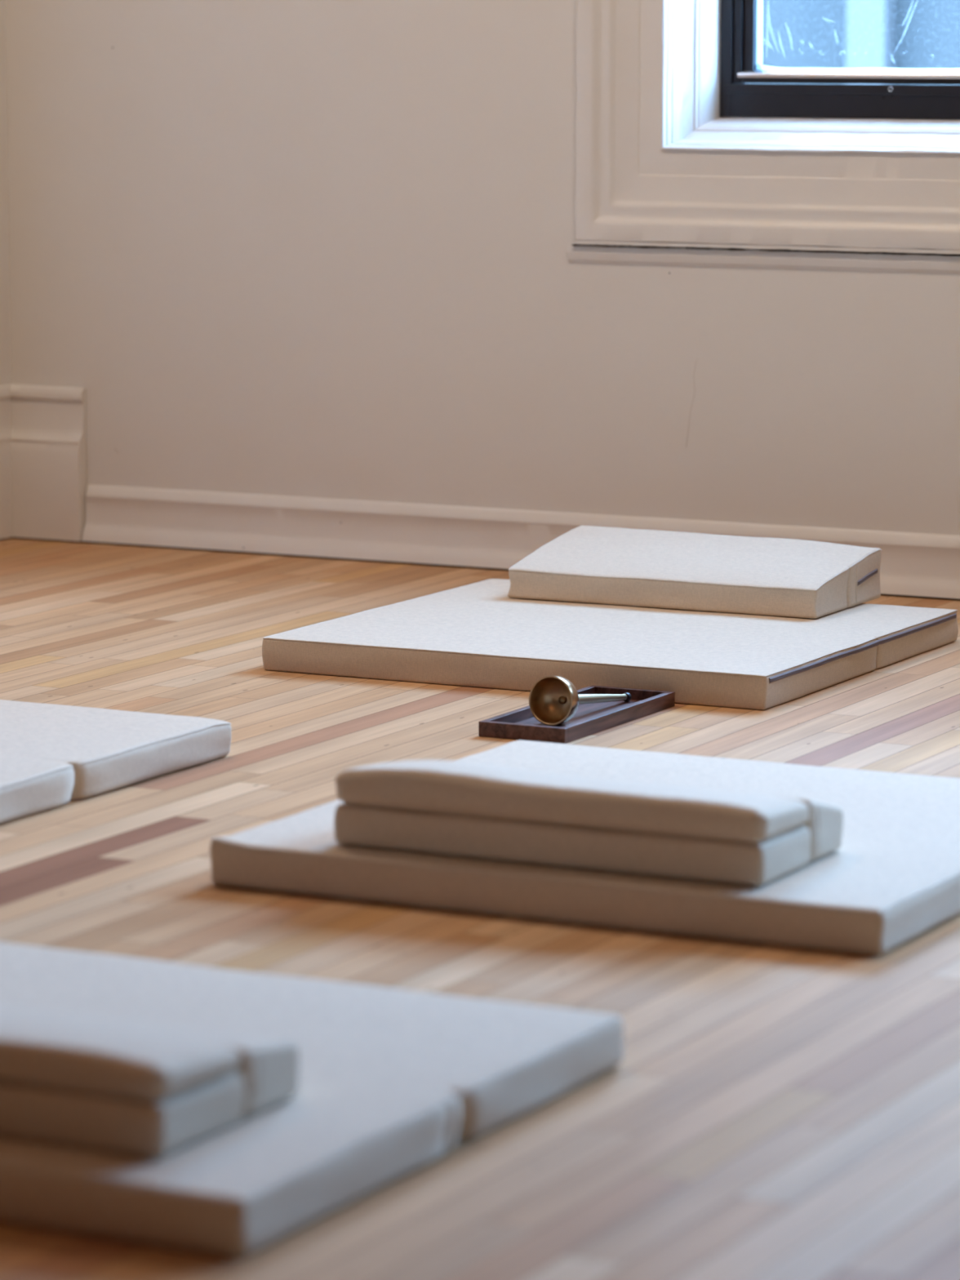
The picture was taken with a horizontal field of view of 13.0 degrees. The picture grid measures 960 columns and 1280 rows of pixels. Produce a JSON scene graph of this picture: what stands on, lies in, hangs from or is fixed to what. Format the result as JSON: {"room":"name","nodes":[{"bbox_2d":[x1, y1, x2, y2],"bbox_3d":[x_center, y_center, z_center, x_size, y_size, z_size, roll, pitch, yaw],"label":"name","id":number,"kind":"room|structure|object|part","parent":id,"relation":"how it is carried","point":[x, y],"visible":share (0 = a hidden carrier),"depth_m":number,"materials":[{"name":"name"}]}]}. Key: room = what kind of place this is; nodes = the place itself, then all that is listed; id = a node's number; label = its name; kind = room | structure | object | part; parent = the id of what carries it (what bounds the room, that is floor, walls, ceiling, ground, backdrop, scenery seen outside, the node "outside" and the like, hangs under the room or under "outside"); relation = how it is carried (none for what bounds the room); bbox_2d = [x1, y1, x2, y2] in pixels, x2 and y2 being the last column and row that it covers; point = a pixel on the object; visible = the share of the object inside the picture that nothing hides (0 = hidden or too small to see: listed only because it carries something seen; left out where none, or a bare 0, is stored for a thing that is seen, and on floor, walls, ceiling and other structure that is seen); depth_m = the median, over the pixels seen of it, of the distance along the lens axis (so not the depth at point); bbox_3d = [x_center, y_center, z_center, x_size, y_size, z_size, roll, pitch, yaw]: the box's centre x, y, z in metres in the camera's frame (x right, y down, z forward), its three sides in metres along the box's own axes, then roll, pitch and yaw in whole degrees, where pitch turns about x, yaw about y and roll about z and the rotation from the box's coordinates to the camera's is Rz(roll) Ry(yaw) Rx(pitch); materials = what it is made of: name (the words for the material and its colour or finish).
{"room":"meditation room","nodes":[
{"label":"meditation room","id":0,"kind":"room"},
{"bbox_2d":[0,0,11,539],"bbox_3d":[-3.483,-1.137,4.160,0.250,3.400,10.430,4,9,27],"label":"wall","id":1,"kind":"structure","parent":0,"point":[5,293],"depth_m":8.81,"materials":[{"name":"paint"}]},
{"bbox_2d":[0,384,12,539],"bbox_3d":[-3.366,0.292,4.307,0.017,0.322,10.427,4,9,27],"label":"baseboard","id":2,"kind":"structure","parent":1,"relation":"attached to","point":[6,504],"depth_m":8.85,"materials":[{"name":"paint"}]},
{"bbox_2d":[0,537,959,1279],"bbox_3d":[-0.380,0.679,2.814,6.730,0.002,10.430,4,9,27],"label":"floor","id":3,"kind":"structure","parent":0,"point":[768,1112],"depth_m":4.89,"materials":[{"name":"brown wood"}]},
{"bbox_2d":[0,699,231,823],"bbox_3d":[-0.974,0.170,6.073,0.927,0.058,0.880,4,9,27],"label":"mat","id":4,"kind":"object","parent":3,"relation":"on","point":[52,756],"visible":1,"depth_m":6.04,"materials":[{"name":"fabric"}]},
{"bbox_2d":[0,942,623,1257],"bbox_3d":[-0.440,0.438,4.249,0.928,0.058,0.800,4,9,27],"label":"mat","id":5,"kind":"object","parent":3,"relation":"on","point":[390,1080],"visible":0.86,"depth_m":4.09,"materials":[{"name":"fabric"}]},
{"bbox_2d":[0,1003,299,1158],"bbox_3d":[-0.492,0.388,4.047,0.593,0.097,0.271,4,9,27],"label":"cushion","id":6,"kind":"object","parent":5,"relation":"on","point":[91,1081],"visible":1,"depth_m":3.87,"materials":[{"name":"fabric"}]},
{"bbox_2d":[478,684,675,743],"bbox_3d":[0.154,0.115,6.564,0.147,0.023,0.400,4,9,27],"label":"wooden tray","id":7,"kind":"object","parent":3,"relation":"on","point":[588,719],"visible":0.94,"depth_m":6.51,"materials":[{"name":"brown wood"}]},
{"bbox_2d":[528,675,631,725],"bbox_3d":[0.184,0.079,6.582,0.078,0.078,0.273,6,10,35],"label":"bell","id":8,"kind":"object","parent":7,"relation":"on","point":[553,700],"visible":1,"depth_m":6.51,"materials":[{"name":"brown metal"}]},
{"bbox_2d":[528,675,578,725],"bbox_3d":[0.118,0.092,6.495,0.077,0.078,0.050,4,9,27],"label":"bowl","id":9,"kind":"object","parent":8,"relation":"attached to","point":[553,700],"depth_m":6.51,"materials":[{"name":"brown metal"}]},
{"bbox_3d":[0.186,0.092,6.617,0.016,0.016,0.187,7,4,28],"label":"handle","id":10,"kind":"part","parent":8,"relation":"part of","materials":[{"name":"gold metal"}]},
{"bbox_2d":[209,740,959,955],"bbox_3d":[0.260,0.254,5.484,0.919,0.062,0.873,4,9,27],"label":"mat","id":11,"kind":"object","parent":3,"relation":"on","point":[894,875],"visible":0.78,"depth_m":5.18,"materials":[{"name":"fabric"}]},
{"bbox_2d":[333,760,843,886],"bbox_3d":[0.135,0.208,5.249,0.592,0.104,0.272,4,9,27],"label":"cushion","id":12,"kind":"object","parent":11,"relation":"on","point":[476,810],"visible":1,"depth_m":5.13,"materials":[{"name":"fabric"}]},
{"bbox_2d":[262,578,958,710],"bbox_3d":[0.239,-0.002,7.242,0.930,0.058,0.860,4,9,27],"label":"mat","id":13,"kind":"object","parent":3,"relation":"on","point":[475,634],"visible":0.89,"depth_m":7.03,"materials":[{"name":"fabric"}]},
{"bbox_2d":[507,525,881,618],"bbox_3d":[0.385,-0.125,7.531,0.604,0.100,0.307,4,9,27],"label":"cushion","id":14,"kind":"object","parent":13,"relation":"on","point":[591,564],"visible":1,"depth_m":7.46,"materials":[{"name":"fabric"}]},
{"bbox_2d":[5,0,959,535],"bbox_3d":[2.072,-1.598,7.301,7.230,3.400,0.303,4,9,27],"label":"wall","id":15,"kind":"structure","parent":0,"point":[336,234],"depth_m":8.41,"materials":[{"name":"paint"}]},
{"bbox_2d":[10,383,86,541],"bbox_3d":[-0.916,-0.374,8.842,0.184,0.322,0.033,4,9,27],"label":"baseboard","id":16,"kind":"structure","parent":15,"relation":"attached to","point":[48,448],"depth_m":8.83,"materials":[{"name":"paint"}]},
{"bbox_2d":[8,484,959,600],"bbox_3d":[2.080,-0.050,7.338,6.543,0.117,0.030,4,9,27],"label":"baseboard","id":17,"kind":"structure","parent":15,"relation":"attached to","point":[913,564],"depth_m":8.48,"materials":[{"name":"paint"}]},
{"bbox_2d":[685,360,697,447],"bbox_3d":[0.411,-0.460,8.162,0.023,0.173,0.001,4,9,27],"label":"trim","id":18,"kind":"structure","parent":15,"relation":"attached to","point":[696,360],"depth_m":8.16,"materials":[{"name":"beige"}]},
{"bbox_2d":[566,0,959,274],"bbox_3d":[0.943,-1.864,7.784,1.658,2.360,0.221,4,9,27],"label":"window","id":19,"kind":"structure","parent":15,"relation":"in","point":[795,174],"depth_m":8.09,"materials":[{"name":"paint"}]},
{"bbox_3d":[0.977,-1.893,7.846,1.108,1.828,0.071,4,9,27],"label":"frame","id":20,"kind":"part","parent":19,"relation":"part of","materials":[{"name":"black paint"}]},
{"bbox_3d":[0.976,-1.913,7.842,1.057,1.736,0.054,4,9,27],"label":"sash","id":21,"kind":"part","parent":19,"relation":"part of","materials":[{"name":"black paint"}]},
{"bbox_3d":[0.977,-1.913,7.843,1.021,1.701,0.041,4,9,27],"label":"glazing frame","id":22,"kind":"part","parent":19,"relation":"part of","materials":[{"name":"black paint"}]},
{"bbox_3d":[0.903,-1.042,7.965,0.230,0.018,0.002,4,9,27],"label":"catch plate","id":23,"kind":"part","parent":19,"relation":"part of","materials":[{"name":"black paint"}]},
{"label":"outside","id":24,"kind":"structure","parent":0,"visible":0},
{"bbox_3d":[10.947,1.039,21.683,60.000,0.200,32.100,4,9,27],"label":"ground","id":25,"kind":"structure","parent":24,"visible":0},
{"bbox_2d":[745,0,959,84],"bbox_3d":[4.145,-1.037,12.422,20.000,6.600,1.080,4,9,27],"label":"window pane","id":26,"kind":"structure","parent":25,"relation":"on","point":[797,33],"depth_m":13.23,"materials":[{"name":"blue"}]}
]}

